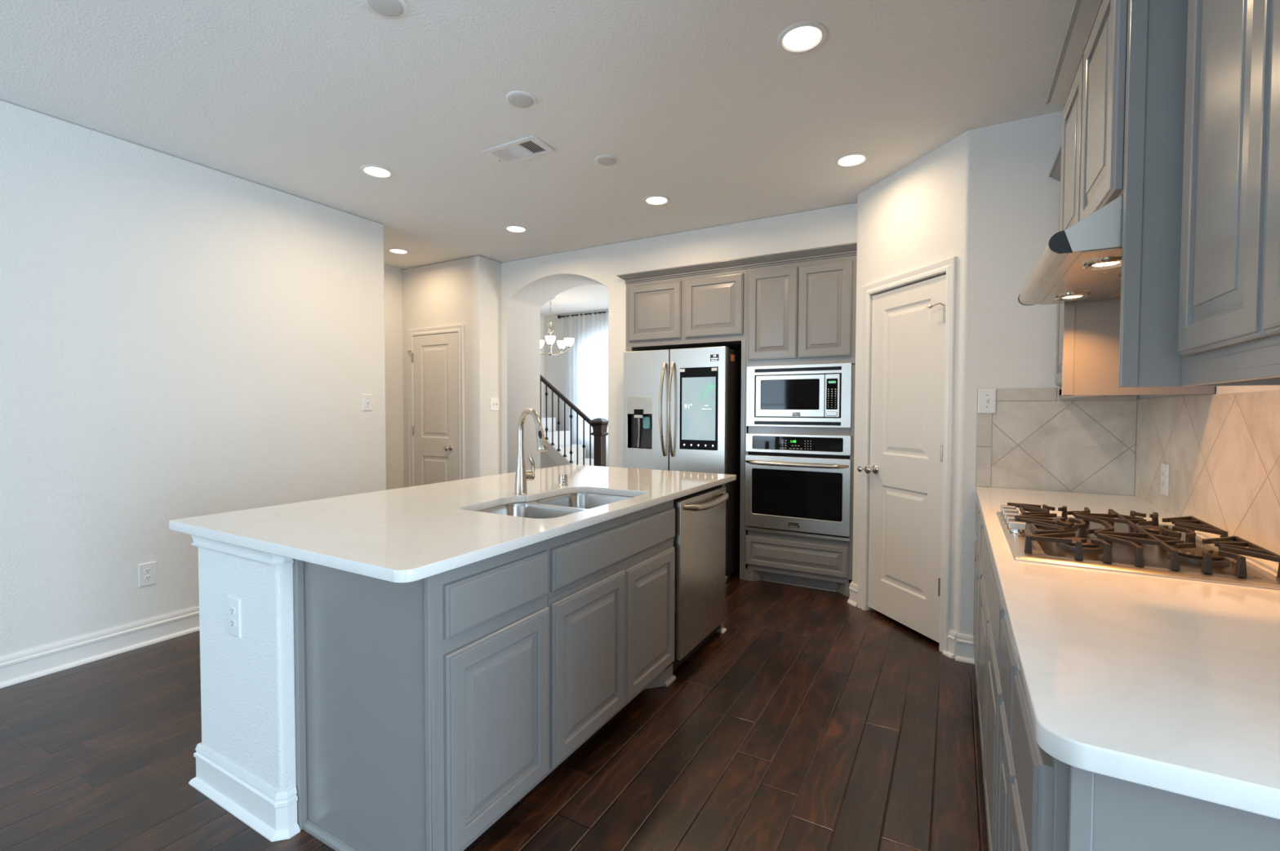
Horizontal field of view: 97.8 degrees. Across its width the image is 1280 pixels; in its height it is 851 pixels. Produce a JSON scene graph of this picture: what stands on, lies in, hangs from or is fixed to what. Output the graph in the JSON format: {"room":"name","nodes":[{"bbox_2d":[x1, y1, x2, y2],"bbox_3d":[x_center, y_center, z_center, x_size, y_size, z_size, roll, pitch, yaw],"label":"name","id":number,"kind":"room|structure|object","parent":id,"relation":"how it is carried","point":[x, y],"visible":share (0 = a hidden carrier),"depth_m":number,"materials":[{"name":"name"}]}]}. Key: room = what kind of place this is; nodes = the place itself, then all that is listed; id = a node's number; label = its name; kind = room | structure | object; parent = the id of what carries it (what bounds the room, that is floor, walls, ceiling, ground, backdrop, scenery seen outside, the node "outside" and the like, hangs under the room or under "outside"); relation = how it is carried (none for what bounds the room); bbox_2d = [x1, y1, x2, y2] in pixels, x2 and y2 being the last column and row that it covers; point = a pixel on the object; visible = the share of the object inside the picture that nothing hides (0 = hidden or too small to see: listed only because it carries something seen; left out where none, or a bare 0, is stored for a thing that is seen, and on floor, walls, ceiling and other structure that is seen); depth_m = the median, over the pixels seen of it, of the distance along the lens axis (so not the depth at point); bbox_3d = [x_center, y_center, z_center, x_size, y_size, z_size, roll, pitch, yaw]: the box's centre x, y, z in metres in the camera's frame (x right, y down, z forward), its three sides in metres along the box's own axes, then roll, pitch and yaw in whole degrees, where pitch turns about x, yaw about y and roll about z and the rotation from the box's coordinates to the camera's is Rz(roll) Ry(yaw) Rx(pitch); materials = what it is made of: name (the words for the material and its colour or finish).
{"room":"kitchen","nodes":[
{"label":"kitchen","id":0,"kind":"room"},
{"bbox_2d":[0,99,386,657],"bbox_3d":[-3.654,-0.121,1.637,0.130,2.770,6.461,1,2,29],"label":"wall","id":1,"kind":"structure","parent":0,"point":[180,338],"depth_m":3.12,"materials":[{"name":"paint"}]},
{"bbox_2d":[0,606,199,688],"bbox_3d":[-3.588,1.195,1.635,0.030,0.138,6.461,1,2,29],"label":"baseboard","id":2,"kind":"structure","parent":1,"relation":"attached to","point":[21,667],"depth_m":2.92,"materials":[{"name":"white paint"}]},
{"bbox_2d":[137,561,156,587],"bbox_3d":[-2.753,0.833,3.123,0.009,0.128,0.080,1,2,29],"label":"wall outlet","id":3,"kind":"object","parent":1,"relation":"attached to","point":[147,572],"visible":1,"depth_m":3.12,"materials":[{"name":"white plastic"}]},
{"bbox_2d":[144,575,151,581],"bbox_3d":[-2.750,0.853,3.123,0.003,0.028,0.033,1,2,29],"label":"socket","id":4,"kind":"object","parent":3,"relation":"attached to","point":[147,578],"depth_m":3.12,"materials":[{"name":"white plastic"}]},
{"bbox_2d":[144,568,151,573],"bbox_3d":[-2.750,0.813,3.121,0.003,0.028,0.033,1,2,29],"label":"socket","id":5,"kind":"object","parent":3,"relation":"attached to","point":[147,571],"depth_m":3.12,"materials":[{"name":"white plastic"}]},
{"bbox_2d":[362,394,372,410],"bbox_3d":[-2.080,-0.176,4.271,0.018,0.126,0.078,1,2,29],"label":"light switch","id":6,"kind":"object","parent":1,"relation":"attached to","point":[366,398],"visible":1,"depth_m":4.27,"materials":[{"name":"white plastic"}]},
{"bbox_2d":[188,534,300,842],"bbox_3d":[-0.797,0.792,2.769,0.567,0.895,2.201,1,2,29],"label":"wall","id":7,"kind":"structure","parent":0,"point":[245,757],"depth_m":1.79,"materials":[{"name":"paint"}]},
{"bbox_2d":[226,595,241,638],"bbox_3d":[-1.329,0.625,1.825,0.078,0.128,0.009,1,2,29],"label":"wall outlet","id":8,"kind":"object","parent":7,"relation":"attached to","point":[233,604],"visible":1,"depth_m":1.82,"materials":[{"name":"white plastic"}]},
{"bbox_2d":[229,606,235,615],"bbox_3d":[-1.330,0.605,1.822,0.033,0.028,0.003,1,2,29],"label":"socket","id":9,"kind":"object","parent":8,"relation":"attached to","point":[232,609],"depth_m":1.82,"materials":[{"name":"white plastic"}]},
{"bbox_2d":[229,618,235,627],"bbox_3d":[-1.330,0.645,1.823,0.033,0.028,0.003,1,2,29],"label":"socket","id":10,"kind":"object","parent":8,"relation":"attached to","point":[232,621],"depth_m":1.82,"materials":[{"name":"white plastic"}]},
{"bbox_2d":[168,465,736,583],"bbox_3d":[-0.536,0.332,2.678,1.249,0.032,2.352,1,2,29],"label":"countertop","id":11,"kind":"structure","parent":7,"relation":"on","point":[406,535],"depth_m":1.96,"materials":[{"name":"white stone"}]},
{"bbox_2d":[514,408,547,495],"bbox_3d":[-0.491,0.121,2.504,0.100,0.399,0.275,-1,2,-25],"label":"faucet","id":12,"kind":"object","parent":11,"relation":"on","point":[522,476],"visible":1,"depth_m":2.57,"materials":[{"name":"silver metal"}]},
{"bbox_2d":[475,493,632,519],"bbox_3d":[-0.350,0.457,2.456,0.540,0.202,0.830,1,2,29],"label":"sink","id":13,"kind":"object","parent":11,"relation":"in","point":[558,506],"visible":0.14,"depth_m":2.52,"materials":[{"name":"silver metal"}]},
{"bbox_2d":[558,474,568,486],"bbox_3d":[-0.398,0.281,2.896,0.050,0.059,0.050,1,2,29],"label":"air gap","id":14,"kind":"object","parent":11,"relation":"on","point":[562,477],"visible":1,"depth_m":2.88,"materials":[{"name":"silver metal"}]},
{"bbox_2d":[383,264,404,490],"bbox_3d":[-3.060,-0.212,4.918,0.130,2.770,2.160,1,2,29],"label":"wall","id":15,"kind":"structure","parent":0,"point":[393,276],"depth_m":5.73,"materials":[{"name":"paint"}]},
{"bbox_2d":[401,254,502,487],"bbox_3d":[-2.112,-0.242,6.074,1.841,2.770,0.814,1,2,29],"label":"wall","id":16,"kind":"structure","parent":0,"point":[467,291],"depth_m":5.40,"materials":[{"name":"paint"}]},
{"bbox_2d":[407,333,458,486],"bbox_3d":[-2.083,0.120,5.569,0.703,2.050,0.080,1,2,29],"label":"door","id":17,"kind":"structure","parent":16,"relation":"in","point":[434,357],"depth_m":5.58,"materials":[{"name":"paint"}]},
{"bbox_2d":[407,324,464,487],"bbox_3d":[-2.044,0.089,5.580,0.791,2.135,0.022,1,2,29],"label":"trim","id":18,"kind":"structure","parent":16,"relation":"attached to","point":[455,328],"depth_m":5.49,"materials":[{"name":"white paint"}]},
{"bbox_2d":[489,398,499,410],"bbox_3d":[-1.413,-0.207,5.452,0.018,0.126,0.120,1,2,29],"label":"light switch","id":19,"kind":"object","parent":16,"relation":"attached to","point":[494,402],"visible":1,"depth_m":5.45,"materials":[{"name":"white plastic"}]},
{"bbox_2d":[0,568,988,850],"bbox_3d":[-0.648,1.312,2.354,9.000,0.120,11.200,1,2,29],"label":"floor","id":20,"kind":"structure","parent":0,"point":[817,721],"depth_m":2.12,"materials":[{"name":"brown wood"}]},
{"bbox_2d":[293,539,548,850],"bbox_3d":[-0.688,0.821,1.812,0.621,0.897,0.504,1,2,29],"label":"base cabinet","id":21,"kind":"object","parent":20,"relation":"on","point":[421,706],"visible":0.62,"depth_m":1.61,"materials":[{"name":"grey paint"}]},
{"bbox_2d":[540,417,593,468],"bbox_3d":[-1.048,0.285,7.738,1.777,1.637,1.015,1,2,29],"label":"staircase","id":22,"kind":"structure","parent":20,"relation":"on","point":[550,458],"depth_m":7.83,"materials":[{"name":"wood"}]},
{"bbox_2d":[540,374,608,466],"bbox_3d":[-1.234,-0.098,7.281,1.919,2.418,0.214,1,2,29],"label":"stair railing","id":23,"kind":"object","parent":22,"relation":"attached to","point":[599,425],"visible":0.66,"depth_m":6.98,"materials":[{"name":"brown wood"}]},
{"bbox_2d":[546,500,675,775],"bbox_3d":[-0.325,0.803,2.455,0.621,0.895,0.972,1,2,29],"label":"base cabinet","id":24,"kind":"object","parent":20,"relation":"on","point":[611,583],"visible":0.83,"depth_m":2.17,"materials":[{"name":"grey paint"}]},
{"bbox_2d":[623,346,741,582],"bbox_3d":[0.417,0.288,4.721,0.907,1.800,0.845,1,2,29],"label":"refrigerator","id":25,"kind":"object","parent":20,"relation":"on","point":[682,406],"visible":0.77,"depth_m":4.39,"materials":[{"name":"silver metal"}]},
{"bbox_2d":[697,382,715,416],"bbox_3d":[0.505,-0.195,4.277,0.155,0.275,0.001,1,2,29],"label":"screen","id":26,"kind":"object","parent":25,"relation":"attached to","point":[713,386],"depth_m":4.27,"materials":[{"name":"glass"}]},
{"bbox_2d":[626,268,746,580],"bbox_3d":[0.494,-0.017,4.834,1.071,2.404,0.651,1,2,29],"label":"tall cabinet","id":27,"kind":"object","parent":20,"relation":"on","point":[706,310],"visible":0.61,"depth_m":4.49,"materials":[{"name":"grey paint"}]},
{"bbox_2d":[616,242,857,284],"bbox_3d":[0.658,-1.238,4.324,1.938,0.068,0.060,1,2,29],"label":"crown molding","id":28,"kind":"structure","parent":27,"relation":"attached to","point":[849,249],"depth_m":4.25,"materials":[{"name":"grey paint"}]},
{"bbox_2d":[672,485,728,671],"bbox_3d":[0.114,0.795,3.130,0.640,0.875,0.639,1,2,29],"label":"dishwasher","id":29,"kind":"object","parent":20,"relation":"on","point":[700,538],"visible":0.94,"depth_m":2.93,"materials":[{"name":"metal"}]},
{"bbox_2d":[716,484,726,634],"bbox_3d":[0.239,0.776,3.459,0.614,0.895,0.058,1,2,29],"label":"island end panel","id":30,"kind":"object","parent":20,"relation":"on","point":[722,630],"visible":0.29,"depth_m":3.31,"materials":[{"name":"grey paint"}]},
{"bbox_2d":[743,254,857,596],"bbox_3d":[1.309,-0.001,4.368,0.808,2.406,0.641,1,2,29],"label":"tall cabinet","id":31,"kind":"object","parent":20,"relation":"on","point":[803,313],"visible":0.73,"depth_m":4.08,"materials":[{"name":"grey paint"}]},
{"bbox_2d":[744,433,851,542],"bbox_3d":[1.254,0.433,4.298,0.765,0.746,0.598,1,2,29],"label":"wall oven","id":32,"kind":"object","parent":31,"relation":"in","point":[797,485],"visible":1,"depth_m":4.08,"materials":[{"name":"silver metal"}]},
{"bbox_2d":[746,363,852,427],"bbox_3d":[1.177,-0.218,4.144,0.759,0.455,0.150,1,2,29],"label":"microwave","id":33,"kind":"object","parent":31,"relation":"in","point":[812,395],"visible":1,"depth_m":4.07,"materials":[{"name":"silver metal"}]},
{"bbox_2d":[973,501,983,702],"bbox_3d":[1.819,0.810,2.419,0.621,0.895,0.742,1,2,29],"label":"base cabinet","id":34,"kind":"object","parent":20,"relation":"on","point":[978,575],"visible":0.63,"depth_m":2.50,"materials":[{"name":"grey paint"}]},
{"bbox_2d":[977,527,1004,850],"bbox_3d":[1.367,0.831,1.619,0.621,0.895,1.095,1,2,29],"label":"base cabinet","id":35,"kind":"object","parent":20,"relation":"on","point":[990,697],"visible":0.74,"depth_m":1.58,"materials":[{"name":"grey paint"}]},
{"bbox_2d":[995,614,1279,850],"bbox_3d":[0.937,0.851,0.857,0.623,0.895,0.656,1,2,29],"label":"base cabinet","id":36,"kind":"object","parent":20,"relation":"on","point":[1046,803],"visible":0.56,"depth_m":0.69,"materials":[{"name":"grey paint"}]},
{"bbox_2d":[975,486,1279,820],"bbox_3d":[1.397,0.367,1.638,0.642,0.032,2.564,1,2,29],"label":"countertop","id":37,"kind":"structure","parent":36,"relation":"on","point":[1171,685],"depth_m":0.86,"materials":[{"name":"white stone"}]},
{"bbox_2d":[996,502,1279,590],"bbox_3d":[1.409,0.323,1.674,0.534,0.053,0.775,1,2,29],"label":"gas cooktop","id":38,"kind":"object","parent":37,"relation":"in","point":[1131,544],"visible":1,"depth_m":1.51,"materials":[{"name":"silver metal"}]},
{"bbox_2d":[0,0,1075,316],"bbox_3d":[-0.640,-1.577,2.273,9.000,0.120,11.200,1,2,29],"label":"ceiling","id":39,"kind":"structure","parent":0,"point":[699,105],"depth_m":2.58,"materials":[{"name":"paint"}]},
{"bbox_2d":[360,164,394,178],"bbox_3d":[-1.604,-1.548,3.407,0.188,0.007,0.188,1,2,29],"label":"recessed light","id":40,"kind":"object","parent":39,"relation":"in","point":[374,171],"visible":1,"depth_m":3.40,"materials":[{"name":"white plastic"}]},
{"bbox_2d":[364,0,407,17],"bbox_3d":[-0.909,-1.503,1.996,0.140,0.012,0.140,1,2,29],"label":"ceiling speaker","id":41,"kind":"object","parent":39,"relation":"attached to","point":[386,8],"visible":1,"depth_m":2.00,"materials":[{"name":"white plastic"}]},
{"bbox_2d":[386,248,409,254],"bbox_3d":[-2.215,-1.598,5.121,0.188,0.007,0.188,1,2,29],"label":"recessed light","id":42,"kind":"object","parent":39,"relation":"in","point":[395,251],"visible":1,"depth_m":5.11,"materials":[{"name":"white plastic"}]},
{"bbox_2d":[503,225,528,233],"bbox_3d":[-0.995,-1.576,4.482,0.188,0.007,0.188,1,2,29],"label":"recessed light","id":43,"kind":"object","parent":39,"relation":"in","point":[513,228],"visible":1,"depth_m":4.48,"materials":[{"name":"white plastic"}]},
{"bbox_2d":[481,135,555,165],"bbox_3d":[-0.679,-1.531,3.123,0.367,0.019,0.194,1,2,29],"label":"ceiling vent","id":44,"kind":"object","parent":39,"relation":"in","point":[529,147],"visible":1,"depth_m":3.11,"materials":[{"name":"white plastic"}]},
{"bbox_2d":[506,90,536,108],"bbox_3d":[-0.556,-1.520,2.611,0.140,0.012,0.140,1,2,29],"label":"ceiling speaker","id":45,"kind":"object","parent":39,"relation":"attached to","point":[518,99],"visible":1,"depth_m":2.59,"materials":[{"name":"white plastic"}]},
{"bbox_2d":[508,93,533,107],"bbox_3d":[-0.556,-1.516,2.611,0.118,0.006,0.118,1,2,29],"label":"grille","id":46,"kind":"object","parent":45,"relation":"attached to","point":[518,100],"depth_m":2.60,"materials":[{"name":"white plastic"}]},
{"bbox_2d":[540,297,574,355],"bbox_3d":[-1.150,-1.279,7.247,0.609,0.758,0.591,1,2,29],"label":"chandelier","id":47,"kind":"object","parent":39,"relation":"hanging from","point":[550,340],"visible":0.85,"depth_m":7.21,"materials":[{"name":"white glass"}]},
{"bbox_2d":[595,155,617,165],"bbox_3d":[-0.194,-1.536,3.242,0.132,0.012,0.132,1,2,29],"label":"smoke detector","id":48,"kind":"object","parent":39,"relation":"attached to","point":[603,160],"visible":1,"depth_m":3.22,"materials":[{"name":"white plastic"}]},
{"bbox_2d":[597,156,616,165],"bbox_3d":[-0.194,-1.533,3.242,0.110,0.006,0.110,1,2,29],"label":"grille","id":49,"kind":"object","parent":48,"relation":"attached to","point":[603,161],"depth_m":3.23,"materials":[{"name":"white plastic"}]},
{"bbox_2d":[643,195,670,205],"bbox_3d":[0.115,-1.556,3.860,0.188,0.007,0.188,1,2,29],"label":"recessed light","id":50,"kind":"object","parent":39,"relation":"in","point":[653,200],"visible":1,"depth_m":3.86,"materials":[{"name":"white plastic"}]},
{"bbox_2d":[777,21,826,53],"bbox_3d":[0.630,-1.507,2.175,0.188,0.007,0.188,1,2,29],"label":"recessed light","id":51,"kind":"object","parent":39,"relation":"in","point":[800,37],"visible":1,"depth_m":2.17,"materials":[{"name":"white plastic"}]},
{"bbox_2d":[834,152,869,167],"bbox_3d":[1.224,-1.535,3.231,0.188,0.007,0.188,1,2,29],"label":"recessed light","id":52,"kind":"object","parent":39,"relation":"in","point":[852,159],"visible":1,"depth_m":3.22,"materials":[{"name":"white plastic"}]},
{"bbox_2d":[539,315,544,417],"bbox_3d":[-2.241,-0.285,7.584,0.130,2.770,3.050,1,2,29],"label":"wall","id":53,"kind":"structure","parent":0,"point":[541,318],"depth_m":8.71,"materials":[{"name":"paint"}]},
{"bbox_2d":[544,310,608,431],"bbox_3d":[0.279,-0.285,7.837,4.270,2.770,0.130,1,2,29],"label":"wall","id":54,"kind":"structure","parent":0,"point":[553,364],"depth_m":8.65,"materials":[{"name":"paint"}]},
{"bbox_2d":[557,311,608,319],"bbox_3d":[-0.195,-1.633,7.932,2.392,0.056,0.108,1,2,29],"label":"curtain rod","id":55,"kind":"object","parent":54,"relation":"attached to","point":[559,317],"visible":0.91,"depth_m":8.31,"materials":[{"name":"metal"}]},
{"bbox_2d":[563,311,608,466],"bbox_3d":[-0.259,-0.287,7.972,2.100,2.724,0.089,1,2,29],"label":"sheer curtain","id":56,"kind":"object","parent":55,"relation":"hanging from","point":[585,364],"visible":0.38,"depth_m":8.26,"materials":[{"name":"white fabric"}]},
{"bbox_2d":[501,202,857,474],"bbox_3d":[0.192,-0.204,4.951,3.345,2.770,0.504,1,2,29],"label":"wall","id":57,"kind":"structure","parent":0,"point":[528,284],"depth_m":4.90,"materials":[{"name":"paint"}]},
{"bbox_2d":[852,111,1138,635],"bbox_3d":[1.805,-0.150,3.183,0.431,2.770,1.702,-1,2,-28],"label":"wall","id":58,"kind":"structure","parent":0,"point":[987,197],"depth_m":2.90,"materials":[{"name":"paint"}]},
{"bbox_2d":[857,274,946,643],"bbox_3d":[1.576,0.184,3.366,0.116,2.032,0.650,0,2,-18],"label":"door","id":59,"kind":"structure","parent":58,"relation":"in","point":[904,471],"depth_m":3.33,"materials":[{"name":"paint"}]},
{"bbox_2d":[857,256,957,652],"bbox_3d":[1.569,0.162,3.350,0.022,2.137,0.757,0,2,-15],"label":"trim","id":60,"kind":"structure","parent":58,"relation":"attached to","point":[949,266],"depth_m":3.04,"materials":[{"name":"white paint"}]},
{"bbox_2d":[847,581,974,664],"bbox_3d":[1.591,1.160,3.402,0.104,0.138,1.079,0,2,-16],"label":"baseboard","id":61,"kind":"structure","parent":58,"relation":"attached to","point":[960,646],"depth_m":2.96,"materials":[{"name":"white paint"}]},
{"bbox_2d":[975,387,1137,495],"bbox_3d":[2.023,0.068,2.744,0.632,0.505,0.010,1,2,29],"label":"tile backsplash","id":62,"kind":"structure","parent":58,"relation":"attached to","point":[1035,439],"depth_m":2.73,"materials":[{"name":"tile"}]},
{"bbox_2d":[977,388,996,413],"bbox_3d":[1.778,-0.125,2.859,0.079,0.126,0.018,1,2,29],"label":"light switch","id":63,"kind":"object","parent":62,"relation":"attached to","point":[986,397],"visible":1,"depth_m":2.86,"materials":[{"name":"white plastic"}]},
{"bbox_2d":[1138,385,1279,399],"bbox_3d":[2.101,-0.118,2.084,0.130,2.770,4.100,1,2,29],"label":"wall","id":64,"kind":"structure","parent":0,"point":[1218,389],"depth_m":1.71,"materials":[{"name":"paint"}]},
{"bbox_2d":[1048,145,1115,399],"bbox_3d":[1.940,-0.663,2.282,0.356,1.095,0.857,1,2,29],"label":"upper cabinet","id":65,"kind":"object","parent":64,"relation":"attached to","point":[1055,171],"visible":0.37,"depth_m":2.62,"materials":[{"name":"grey paint"}]},
{"bbox_2d":[1045,0,1279,395],"bbox_3d":[1.477,-0.643,1.569,0.460,1.096,0.955,1,2,29],"label":"upper cabinet","id":66,"kind":"object","parent":64,"relation":"attached to","point":[1119,79],"visible":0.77,"depth_m":1.29,"materials":[{"name":"grey paint"}]},
{"bbox_2d":[1017,195,1123,305],"bbox_3d":[1.442,-0.483,1.593,0.542,0.132,0.786,1,2,29],"label":"range hood","id":67,"kind":"object","parent":66,"relation":"attached to","point":[1082,262],"visible":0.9,"depth_m":1.47,"materials":[{"name":"silver metal"}]},
{"bbox_2d":[1134,390,1279,564],"bbox_3d":[1.666,0.132,1.462,0.008,0.448,2.579,1,2,29],"label":"tile backsplash","id":68,"kind":"structure","parent":64,"relation":"attached to","point":[1222,451],"depth_m":1.77,"materials":[{"name":"beige tile"}]},
{"bbox_2d":[1160,462,1169,497],"bbox_3d":[2.079,0.214,2.214,0.009,0.126,0.078,1,2,29],"label":"wall outlet","id":69,"kind":"object","parent":68,"relation":"attached to","point":[1165,468],"visible":1,"depth_m":2.20,"materials":[{"name":"white plastic"}]},
{"bbox_2d":[1161,480,1164,488],"bbox_3d":[2.077,0.234,2.216,0.003,0.028,0.033,1,2,29],"label":"socket","id":70,"kind":"object","parent":69,"relation":"attached to","point":[1162,482],"depth_m":2.21,"materials":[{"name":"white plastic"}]},
{"bbox_2d":[1161,471,1164,478],"bbox_3d":[2.077,0.194,2.215,0.003,0.028,0.033,1,2,29],"label":"socket","id":71,"kind":"object","parent":69,"relation":"attached to","point":[1162,472],"depth_m":2.21,"materials":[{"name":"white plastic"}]},
{"bbox_2d":[1177,0,1279,386],"bbox_3d":[1.112,-0.624,0.818,0.356,1.095,0.830,1,2,29],"label":"upper cabinet","id":72,"kind":"object","parent":64,"relation":"attached to","point":[1228,331],"visible":1,"depth_m":0.99,"materials":[{"name":"grey paint"}]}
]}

